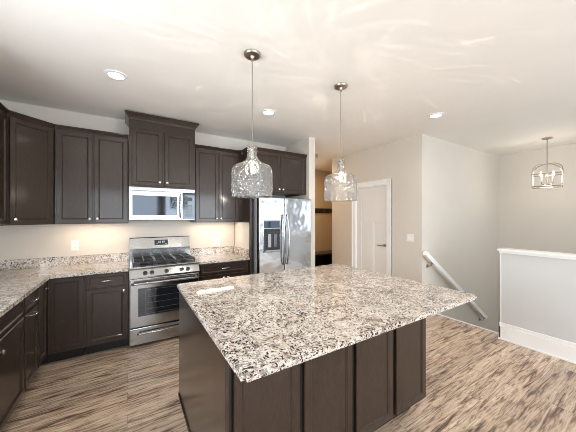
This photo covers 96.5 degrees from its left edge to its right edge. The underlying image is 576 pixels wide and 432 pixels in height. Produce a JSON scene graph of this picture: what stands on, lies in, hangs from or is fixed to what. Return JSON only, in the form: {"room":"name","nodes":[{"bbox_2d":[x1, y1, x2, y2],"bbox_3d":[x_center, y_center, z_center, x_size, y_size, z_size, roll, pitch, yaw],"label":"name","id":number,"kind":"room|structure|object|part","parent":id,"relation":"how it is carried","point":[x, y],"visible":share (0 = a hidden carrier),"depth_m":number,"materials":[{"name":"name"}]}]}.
{"room":"kitchen","nodes":[
{"label":"kitchen","id":0,"kind":"room"},
{"bbox_2d":[0,100,285,260],"bbox_3d":[-1.678,0.110,3.794,3.776,2.780,0.120,0,0,-32],"label":"wall","id":1,"kind":"structure","parent":0,"point":[49,240],"depth_m":3.26,"materials":[{"name":"paint"}]},
{"bbox_2d":[5,110,54,225],"bbox_3d":[-2.808,-0.458,2.652,0.649,1.085,0.632,0,0,-32],"label":"upper cabinet","id":2,"kind":"object","parent":1,"relation":"attached to","point":[31,140],"visible":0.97,"depth_m":2.58,"materials":[{"name":"brown wood"}]},
{"bbox_3d":[-2.586,-0.976,2.601,0.036,0.049,0.415,0,0,14],"label":"crown moulding","id":3,"kind":"part","parent":2,"relation":"part of","materials":[{"name":"brown wood"}]},
{"bbox_2d":[0,252,128,269],"bbox_3d":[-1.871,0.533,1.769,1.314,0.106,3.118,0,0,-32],"label":"backsplash","id":4,"kind":"structure","parent":1,"relation":"attached to","point":[97,258],"depth_m":3.07,"materials":[{"name":"stone"}]},
{"bbox_2d":[71,240,78,250],"bbox_3d":[-2.606,0.355,3.144,0.076,0.124,0.009,0,0,-32],"label":"wall outlet","id":5,"kind":"object","parent":1,"relation":"attached to","point":[75,243],"visible":1,"depth_m":3.14,"materials":[{"name":"white plastic"}]},
{"bbox_2d":[55,124,128,223],"bbox_3d":[-2.325,-0.458,3.099,0.685,1.085,0.378,0,0,-32],"label":"upper cabinet","id":6,"kind":"object","parent":1,"relation":"attached to","point":[92,166],"visible":1,"depth_m":2.95,"materials":[{"name":"brown wood"}]},
{"bbox_3d":[-2.389,-0.435,2.884,0.320,1.016,0.020,0,0,-32],"label":"door","id":7,"kind":"part","parent":6,"relation":"part of","materials":[{"name":"brown wood"}]},
{"bbox_3d":[-2.246,-0.976,2.972,0.685,0.049,0.036,0,0,-32],"label":"crown moulding","id":8,"kind":"part","parent":6,"relation":"part of","materials":[{"name":"brown wood"}]},
{"bbox_3d":[-2.104,-0.435,3.060,0.325,1.016,0.020,0,0,-32],"label":"door","id":9,"kind":"part","parent":6,"relation":"part of","materials":[{"name":"brown wood"}]},
{"bbox_2d":[125,110,198,189],"bbox_3d":[-1.686,-0.815,3.454,0.855,0.894,0.448,0,0,-32],"label":"upper cabinet","id":10,"kind":"object","parent":1,"relation":"attached to","point":[161,149],"visible":0.97,"depth_m":3.27,"materials":[{"name":"brown wood"}]},
{"bbox_3d":[-1.748,-0.730,3.199,0.332,0.690,0.020,0,0,-32],"label":"door","id":11,"kind":"part","parent":10,"relation":"part of","materials":[{"name":"brown wood"}]},
{"bbox_2d":[129,186,194,220],"bbox_3d":[-1.680,-0.157,3.444,0.759,0.416,0.469,0,0,-32],"label":"microwave","id":12,"kind":"object","parent":10,"relation":"attached to","point":[145,203],"visible":1,"depth_m":3.26,"materials":[{"name":"silver metal"}]},
{"bbox_3d":[-1.655,-0.138,3.255,0.597,0.354,0.022,0,0,-32],"label":"door","id":13,"kind":"part","parent":12,"relation":"part of","materials":[{"name":"silver metal"}]},
{"bbox_3d":[-1.407,-0.135,3.369,0.020,0.318,0.054,0,0,-32],"label":"handle","id":14,"kind":"part","parent":12,"relation":"part of","materials":[{"name":"metal"}]},
{"bbox_3d":[-1.333,-0.138,3.454,0.152,0.354,0.022,0,0,-32],"label":"control panel","id":15,"kind":"part","parent":12,"relation":"part of","materials":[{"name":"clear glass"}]},
{"bbox_3d":[-1.687,-1.224,3.456,0.855,0.076,0.443,0,0,-32],"label":"crown moulding","id":16,"kind":"part","parent":10,"relation":"part of","materials":[{"name":"brown wood"}]},
{"bbox_3d":[-1.437,-0.730,3.391,0.347,0.690,0.020,0,0,-32],"label":"door","id":17,"kind":"part","parent":10,"relation":"part of","materials":[{"name":"brown wood"}]},
{"bbox_2d":[190,246,233,255],"bbox_3d":[-1.173,0.533,4.023,0.695,0.106,0.019,0,0,-32],"label":"backsplash","id":18,"kind":"structure","parent":1,"relation":"attached to","point":[225,249],"depth_m":4.00,"materials":[{"name":"stone"}]},
{"bbox_2d":[190,144,241,222],"bbox_3d":[-1.078,-0.465,3.871,0.694,1.100,0.378,0,0,-32],"label":"upper cabinet","id":19,"kind":"object","parent":1,"relation":"attached to","point":[214,202],"depth_m":3.71,"materials":[{"name":"brown wood"}]},
{"bbox_3d":[-1.146,-0.435,3.653,0.320,1.016,0.020,0,0,-32],"label":"door","id":20,"kind":"part","parent":19,"relation":"part of","materials":[{"name":"brown wood"}]},
{"bbox_3d":[-1.013,-0.976,3.734,0.660,0.049,0.036,0,0,-32],"label":"crown moulding","id":21,"kind":"part","parent":19,"relation":"part of","materials":[{"name":"brown wood"}]},
{"bbox_3d":[-0.877,-0.435,3.819,0.299,1.016,0.020,0,0,-32],"label":"door","id":22,"kind":"part","parent":19,"relation":"part of","materials":[{"name":"brown wood"}]},
{"bbox_3d":[-0.810,-0.465,4.066,0.034,1.100,0.328,0,0,-32],"label":"filler strip","id":23,"kind":"part","parent":19,"relation":"part of","materials":[{"name":"brown wood"}]},
{"bbox_2d":[215,237,219,244],"bbox_3d":[-1.119,0.388,4.064,0.076,0.124,0.009,0,0,-32],"label":"wall outlet","id":24,"kind":"object","parent":1,"relation":"attached to","point":[217,239],"visible":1,"depth_m":4.06,"materials":[{"name":"white plastic"}]},
{"bbox_2d":[241,147,306,196],"bbox_3d":[-0.290,-0.676,4.170,1.014,0.647,0.695,0,0,-32],"label":"upper cabinet","id":25,"kind":"object","parent":1,"relation":"attached to","point":[288,168],"visible":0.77,"depth_m":3.97,"materials":[{"name":"brown wood"}]},
{"bbox_3d":[-0.306,-0.654,3.799,0.448,0.578,0.020,0,0,-32],"label":"door","id":26,"kind":"part","parent":25,"relation":"part of","materials":[{"name":"brown wood"}]},
{"bbox_3d":[-0.105,-0.976,3.922,0.960,0.049,0.036,0,0,-32],"label":"crown moulding","id":27,"kind":"part","parent":25,"relation":"part of","materials":[{"name":"brown wood"}]},
{"bbox_3d":[0.084,-0.654,4.040,0.456,0.578,0.020,0,0,-32],"label":"door","id":28,"kind":"part","parent":25,"relation":"part of","materials":[{"name":"brown wood"}]},
{"bbox_2d":[0,0,575,171],"bbox_3d":[1.741,-1.355,2.252,8.210,0.150,9.440,0,0,-32],"label":"ceiling","id":29,"kind":"structure","parent":0,"point":[501,74],"depth_m":2.18,"materials":[{"name":"paint"}]},
{"bbox_2d":[104,70,127,80],"bbox_3d":[-1.558,-1.275,2.329,0.184,0.008,0.184,0,0,-32],"label":"recessed light","id":30,"kind":"object","parent":29,"relation":"in","point":[113,74],"visible":1,"depth_m":2.33,"materials":[{"name":"white paint"}]},
{"bbox_2d":[231,49,272,197],"bbox_3d":[-0.282,-0.717,2.024,0.320,1.125,0.320,0,0,-32],"label":"pendant light","id":31,"kind":"object","parent":29,"relation":"hanging from","point":[251,178],"visible":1,"depth_m":1.91,"materials":[{"name":"clear glass"}]},
{"bbox_3d":[-0.282,-0.354,2.024,0.320,0.401,0.320,0,0,-32],"label":"lamp shade","id":32,"kind":"part","parent":31,"relation":"part of","materials":[{"name":"clear glass"}]},
{"bbox_3d":[-0.282,-0.902,2.024,0.026,0.695,0.008,0,0,-32],"label":"stem","id":33,"kind":"part","parent":31,"relation":"part of","materials":[{"name":"silver metal"}]},
{"bbox_2d":[261,109,275,115],"bbox_3d":[-0.240,-1.275,3.155,0.184,0.008,0.184,0,0,-32],"label":"recessed light","id":34,"kind":"object","parent":29,"relation":"in","point":[268,112],"visible":1,"depth_m":3.15,"materials":[{"name":"white paint"}]},
{"bbox_2d":[324,83,357,201],"bbox_3d":[0.518,-0.717,2.519,0.320,1.125,0.320,0,0,-32],"label":"pendant light","id":35,"kind":"object","parent":29,"relation":"hanging from","point":[339,186],"visible":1,"depth_m":2.40,"materials":[{"name":"clear glass"}]},
{"bbox_3d":[0.518,-0.902,2.519,0.026,0.695,0.008,0,0,-32],"label":"stem","id":36,"kind":"part","parent":35,"relation":"part of","materials":[{"name":"silver metal"}]},
{"bbox_3d":[0.518,-0.354,2.519,0.320,0.401,0.320,0,0,-32],"label":"lamp shade","id":37,"kind":"part","parent":35,"relation":"part of","materials":[{"name":"clear glass"}]},
{"bbox_2d":[428,112,443,117],"bbox_3d":[1.871,-1.275,3.249,0.184,0.008,0.184,0,0,-32],"label":"recessed light","id":38,"kind":"object","parent":29,"relation":"in","point":[439,114],"visible":1,"depth_m":3.25,"materials":[{"name":"white paint"}]},
{"bbox_2d":[531,137,563,188],"bbox_3d":[4.220,-0.879,4.185,0.368,0.800,0.368,0,0,-45],"label":"lantern chandelier","id":39,"kind":"object","parent":29,"relation":"hanging from","point":[545,138],"visible":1,"depth_m":4.18,"materials":[{"name":"silver metal"}]},
{"bbox_3d":[4.220,-0.880,4.185,0.014,0.760,0.013,0,0,-45],"label":"stem","id":40,"kind":"part","parent":39,"relation":"part of","materials":[{"name":"silver metal"}]},
{"bbox_2d":[1,314,575,431],"bbox_3d":[1.158,1.625,1.892,6.840,0.250,9.440,0,0,-32],"label":"floor","id":41,"kind":"structure","parent":0,"point":[477,380],"depth_m":2.19,"materials":[{"name":"wood"}]},
{"bbox_2d":[0,299,23,431],"bbox_3d":[-2.064,1.058,1.459,0.656,0.883,0.912,0,0,-32],"label":"base cabinet","id":42,"kind":"object","parent":41,"relation":"on","point":[12,321],"visible":0.92,"depth_m":1.79,"materials":[{"name":"brown wood"}]},
{"bbox_3d":[-1.818,0.697,1.610,0.020,0.137,0.888,0,0,-32],"label":"drawer","id":43,"kind":"part","parent":42,"relation":"part of","materials":[{"name":"brown wood"}]},
{"bbox_2d":[23,288,38,390],"bbox_3d":[-2.395,1.058,2.001,0.663,0.883,0.352,0,0,-32],"label":"base cabinet","id":44,"kind":"object","parent":41,"relation":"on","point":[31,311],"visible":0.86,"depth_m":2.15,"materials":[{"name":"brown wood"}]},
{"bbox_3d":[-2.152,0.697,2.150,0.020,0.137,0.328,0,0,-32],"label":"drawer","id":45,"kind":"part","parent":44,"relation":"part of","materials":[{"name":"brown wood"}]},
{"bbox_2d":[36,276,84,367],"bbox_3d":[-2.621,1.058,2.604,0.914,0.883,0.907,0,0,-32],"label":"base cabinet","id":46,"kind":"object","parent":41,"relation":"on","point":[60,303],"visible":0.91,"depth_m":2.61,"materials":[{"name":"brown wood"}]},
{"bbox_3d":[-2.320,0.997,2.421,0.020,0.737,0.268,0,0,-32],"label":"door","id":47,"kind":"part","parent":46,"relation":"part of","materials":[{"name":"brown wood"}]},
{"bbox_3d":[-2.268,0.997,2.630,0.285,0.737,0.020,0,0,-32],"label":"door","id":48,"kind":"part","parent":46,"relation":"part of","materials":[{"name":"brown wood"}]},
{"bbox_2d":[84,271,128,354],"bbox_3d":[-2.128,1.058,3.052,0.400,0.883,0.663,0,0,-32],"label":"base cabinet","id":49,"kind":"object","parent":41,"relation":"on","point":[106,296],"visible":0.93,"depth_m":2.81,"materials":[{"name":"brown wood"}]},
{"bbox_3d":[-1.976,0.697,2.811,0.365,0.137,0.020,0,0,-32],"label":"drawer","id":50,"kind":"part","parent":49,"relation":"part of","materials":[{"name":"brown wood"}]},
{"bbox_3d":[-1.976,1.073,2.811,0.365,0.585,0.020,0,0,-32],"label":"door","id":51,"kind":"part","parent":49,"relation":"part of","materials":[{"name":"brown wood"}]},
{"bbox_2d":[129,236,198,346],"bbox_3d":[-1.609,0.892,3.329,0.759,1.215,0.716,0,0,-32],"label":"gas range","id":52,"kind":"object","parent":41,"relation":"on","point":[157,265],"visible":0.94,"depth_m":3.08,"materials":[{"name":"silver metal"}]},
{"bbox_3d":[-1.474,1.371,3.112,0.751,0.187,0.064,0,0,-32],"label":"storage drawer","id":53,"kind":"part","parent":52,"relation":"part of","materials":[{"name":"silver metal"}]},
{"bbox_3d":[-1.444,1.336,3.063,0.609,0.027,0.050,0,0,-32],"label":"handle","id":54,"kind":"part","parent":52,"relation":"part of","materials":[{"name":"silver metal"}]},
{"bbox_2d":[129,253,198,269],"bbox_3d":[-1.623,0.568,3.352,0.759,0.072,0.570,0,0,-32],"label":"cooktop","id":55,"kind":"object","parent":52,"relation":"in","point":[148,261],"depth_m":3.25,"materials":[{"name":"metal"}]},
{"bbox_3d":[-1.471,0.655,3.106,0.759,0.100,0.080,0,0,-32],"label":"control panel","id":56,"kind":"part","parent":52,"relation":"part of","materials":[{"name":"silver metal"}]},
{"bbox_3d":[-1.474,0.990,3.112,0.751,0.550,0.064,0,0,-32],"label":"oven door","id":57,"kind":"part","parent":52,"relation":"part of","materials":[{"name":"silver metal"}]},
{"bbox_3d":[-1.439,0.761,3.054,0.724,0.033,0.071,0,0,-32],"label":"handle","id":58,"kind":"part","parent":52,"relation":"part of","materials":[{"name":"silver metal"}]},
{"bbox_2d":[199,260,248,280],"bbox_3d":[-1.003,1.058,3.747,0.692,0.883,0.663,0,0,-32],"label":"base cabinet","id":59,"kind":"object","parent":41,"relation":"on","point":[210,271],"visible":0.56,"depth_m":3.48,"materials":[{"name":"brown wood"}]},
{"bbox_3d":[-0.993,1.073,3.419,0.323,0.585,0.020,0,0,-32],"label":"door","id":60,"kind":"part","parent":59,"relation":"part of","materials":[{"name":"brown wood"}]},
{"bbox_2d":[190,246,249,263],"bbox_3d":[-1.008,0.548,3.755,0.695,0.136,0.648,0,0,-32],"label":"countertop","id":61,"kind":"structure","parent":59,"relation":"on","point":[208,255],"depth_m":3.86,"materials":[{"name":"stone"}]},
{"bbox_3d":[-0.713,1.073,3.592,0.323,0.585,0.020,0,0,-32],"label":"door","id":62,"kind":"part","parent":59,"relation":"part of","materials":[{"name":"brown wood"}]},
{"bbox_2d":[234,152,251,274],"bbox_3d":[-0.701,0.276,3.945,0.026,2.449,0.648,0,0,-32],"label":"cabinet end panel","id":63,"kind":"object","parent":41,"relation":"on","point":[242,230],"visible":0.23,"depth_m":3.80,"materials":[{"name":"brown wood"}]},
{"bbox_2d":[252,197,310,273],"bbox_3d":[-0.198,0.613,4.117,0.903,1.775,0.809,0,0,-32],"label":"refrigerator","id":64,"kind":"object","parent":41,"relation":"on","point":[281,227],"visible":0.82,"depth_m":3.78,"materials":[{"name":"grey metal"}]},
{"bbox_3d":[-0.248,0.562,3.733,0.415,1.675,0.070,0,0,-32],"label":"freezer door","id":65,"kind":"part","parent":64,"relation":"part of","materials":[{"name":"silver metal"}]},
{"bbox_3d":[-0.228,0.117,3.696,0.250,0.095,0.002,0,0,-32],"label":"control panel","id":66,"kind":"part","parent":64,"relation":"part of","materials":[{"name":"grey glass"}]},
{"bbox_3d":[-0.223,0.207,3.687,0.240,0.065,0.018,0,0,-32],"label":"spout","id":67,"kind":"part","parent":64,"relation":"part of","materials":[{"name":"black plastic"}]},
{"bbox_3d":[-0.059,0.340,3.767,0.026,0.746,0.068,0,0,-32],"label":"handle","id":68,"kind":"part","parent":64,"relation":"part of","materials":[{"name":"metal"}]},
{"bbox_3d":[0.000,0.340,3.805,0.075,0.746,0.034,0,0,40],"label":"handle","id":69,"kind":"part","parent":64,"relation":"part of","materials":[{"name":"metal"}]},
{"bbox_3d":[0.139,0.562,3.972,0.482,1.675,0.070,0,0,-32],"label":"door","id":70,"kind":"part","parent":64,"relation":"part of","materials":[{"name":"silver metal"}]},
{"bbox_2d":[178,291,425,431],"bbox_3d":[0.065,1.058,2.050,1.567,0.884,1.220,0,0,-32],"label":"kitchen island","id":71,"kind":"object","parent":41,"relation":"on","point":[362,386],"visible":0.44,"depth_m":1.51,"materials":[{"name":"brown wood"}]},
{"bbox_3d":[-0.598,1.489,1.641,0.008,0.022,1.220,0,0,-32],"label":"shoe moulding","id":72,"kind":"part","parent":71,"relation":"part of","materials":[{"name":"brown wood"}]},
{"bbox_3d":[-0.587,1.058,1.647,0.018,0.884,1.220,0,0,-32],"label":"panel","id":73,"kind":"part","parent":71,"relation":"part of","materials":[{"name":"brown wood"}]},
{"bbox_3d":[-0.095,0.996,1.246,0.356,0.728,0.020,0,0,-32],"label":"door","id":74,"kind":"part","parent":71,"relation":"part of","materials":[{"name":"brown wood"}]},
{"bbox_2d":[177,264,476,381],"bbox_3d":[0.225,0.601,2.076,1.863,0.030,1.525,0,0,-32],"label":"island countertop","id":75,"kind":"structure","parent":71,"relation":"on","point":[262,324],"depth_m":1.62,"materials":[{"name":"stone"}]},
{"bbox_3d":[0.233,0.996,1.448,0.349,0.728,0.020,0,0,-32],"label":"door","id":76,"kind":"part","parent":71,"relation":"part of","materials":[{"name":"brown wood"}]},
{"bbox_3d":[0.556,0.996,1.649,0.346,0.728,0.020,0,0,-32],"label":"door","id":77,"kind":"part","parent":71,"relation":"part of","materials":[{"name":"brown wood"}]},
{"bbox_3d":[0.886,0.996,1.852,0.351,0.728,0.020,0,0,-32],"label":"door","id":78,"kind":"part","parent":71,"relation":"part of","materials":[{"name":"brown wood"}]},
{"bbox_2d":[315,250,331,265],"bbox_3d":[1.110,1.230,7.000,1.270,0.540,0.450,0,0,-32],"label":"bench","id":79,"kind":"object","parent":41,"relation":"on","point":[321,257],"visible":0.24,"depth_m":7.04,"materials":[{"name":"brown wood"}]},
{"bbox_3d":[1.110,0.980,7.000,1.270,0.040,0.450,0,0,-32],"label":"seat","id":80,"kind":"part","parent":79,"relation":"part of","materials":[{"name":"brown wood"}]},
{"bbox_3d":[1.106,1.250,7.006,1.250,0.500,0.435,0,0,-32],"label":"frame","id":81,"kind":"part","parent":79,"relation":"part of","materials":[{"name":"brown wood"}]},
{"bbox_3d":[-1.593,1.058,0.670,0.626,0.883,0.915,0,0,-32],"label":"base cabinet","id":82,"kind":"object","parent":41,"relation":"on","visible":0},
{"bbox_2d":[0,252,128,316],"bbox_3d":[-1.871,0.548,1.769,1.314,0.136,3.118,0,0,-32],"label":"countertop","id":83,"kind":"structure","parent":82,"relation":"on","point":[19,278],"depth_m":2.80,"materials":[{"name":"stone"}]},
{"bbox_2d":[286,137,314,266],"bbox_3d":[-0.208,0.110,5.121,0.121,2.780,2.270,0,0,-32],"label":"wall partition","id":84,"kind":"structure","parent":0,"point":[306,146],"depth_m":4.17,"materials":[{"name":"paint"}]},
{"bbox_2d":[315,170,331,251],"bbox_3d":[0.416,0.110,6.912,2.823,2.780,0.120,0,0,-32],"label":"wall","id":85,"kind":"structure","parent":0,"point":[323,221],"depth_m":7.18,"materials":[{"name":"paint"}]},
{"bbox_2d":[315,208,331,212],"bbox_3d":[1.009,-0.158,7.163,1.250,0.135,0.075,0,0,-32],"label":"hook rail","id":86,"kind":"object","parent":85,"relation":"attached to","point":[317,210],"visible":0.56,"depth_m":7.15,"materials":[{"name":"brown wood"}]},
{"bbox_2d":[332,134,575,342],"bbox_3d":[3.139,0.110,2.388,0.150,2.780,7.960,0,0,-32],"label":"wall","id":87,"kind":"structure","parent":0,"point":[403,161],"depth_m":4.02,"materials":[{"name":"paint"}]},
{"bbox_2d":[357,186,385,273],"bbox_3d":[1.550,0.470,4.821,0.098,2.036,0.700,0,0,-32],"label":"door","id":88,"kind":"structure","parent":87,"relation":"in","point":[371,203],"depth_m":4.82,"materials":[{"name":"white paint"}]},
{"bbox_2d":[352,178,391,275],"bbox_3d":[1.587,0.421,4.843,0.146,2.158,0.916,0,0,-32],"label":"trim","id":89,"kind":"structure","parent":87,"relation":"attached to","point":[384,182],"depth_m":4.52,"materials":[{"name":"white paint"}]},
{"bbox_2d":[407,234,412,241],"bbox_3d":[1.963,0.342,4.136,0.010,0.120,0.114,0,0,-32],"label":"light switch","id":90,"kind":"object","parent":87,"relation":"attached to","point":[409,236],"visible":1,"depth_m":4.13,"materials":[{"name":"white plastic"}]},
{"bbox_2d":[437,313,498,333],"bbox_3d":[2.481,1.516,3.655,0.035,0.039,0.968,0,0,-32],"label":"trim","id":91,"kind":"structure","parent":87,"relation":"attached to","point":[437,313],"depth_m":3.56,"materials":[{"name":"white paint"}]},
{"bbox_2d":[500,253,500,321],"bbox_3d":[2.663,0.870,3.186,0.128,0.860,0.008,0,0,-32],"label":"trim","id":92,"kind":"structure","parent":87,"relation":"attached to","point":[500,253],"depth_m":3.15,"materials":[{"name":"white paint"}]},
{"bbox_2d":[497,248,575,259],"bbox_3d":[3.945,0.420,1.111,0.190,0.050,4.940,0,0,-32],"label":"trim","id":93,"kind":"structure","parent":87,"relation":"attached to","point":[559,255],"depth_m":2.86,"materials":[{"name":"white paint"}]},
{"bbox_2d":[498,322,575,363],"bbox_3d":[3.937,1.397,1.100,0.146,0.205,4.931,0,0,-32],"label":"baseboard","id":94,"kind":"structure","parent":87,"relation":"attached to","point":[561,349],"depth_m":2.84,"materials":[{"name":"white paint"}]},
{"bbox_2d":[426,135,497,331],"bbox_3d":[3.280,1.610,4.791,2.920,5.780,0.120,0,0,-32],"label":"wall","id":95,"kind":"structure","parent":0,"point":[462,181],"depth_m":4.68,"materials":[{"name":"paint"}]},
{"bbox_2d":[423,251,487,320],"bbox_3d":[2.928,1.274,4.438,2.089,1.507,0.108,0,0,-32],"label":"handrail","id":96,"kind":"object","parent":95,"relation":"attached to","point":[426,254],"visible":1,"depth_m":4.20,"materials":[{"name":"white paint"}]},
{"bbox_2d":[498,143,575,332],"bbox_3d":[6.083,1.610,2.921,0.120,5.780,6.010,0,0,-32],"label":"wall","id":97,"kind":"structure","parent":0,"point":[539,219],"depth_m":4.93,"materials":[{"name":"paint"}]},
{"bbox_3d":[-1.292,0.110,-0.534,0.120,2.780,7.890,0,0,-32],"label":"wall","id":98,"kind":"structure","parent":0,"visible":0},
{"bbox_2d":[0,102,8,225],"bbox_3d":[-2.530,-0.458,1.949,0.383,1.085,0.900,0,0,-32],"label":"upper cabinet","id":99,"kind":"object","parent":98,"relation":"attached to","point":[4,110],"visible":1,"depth_m":2.35,"materials":[{"name":"brown wood"}]},
{"bbox_3d":[-2.400,-0.976,2.029,0.036,0.049,0.900,0,0,-32],"label":"crown moulding","id":100,"kind":"part","parent":99,"relation":"part of","materials":[{"name":"brown wood"}]}
]}

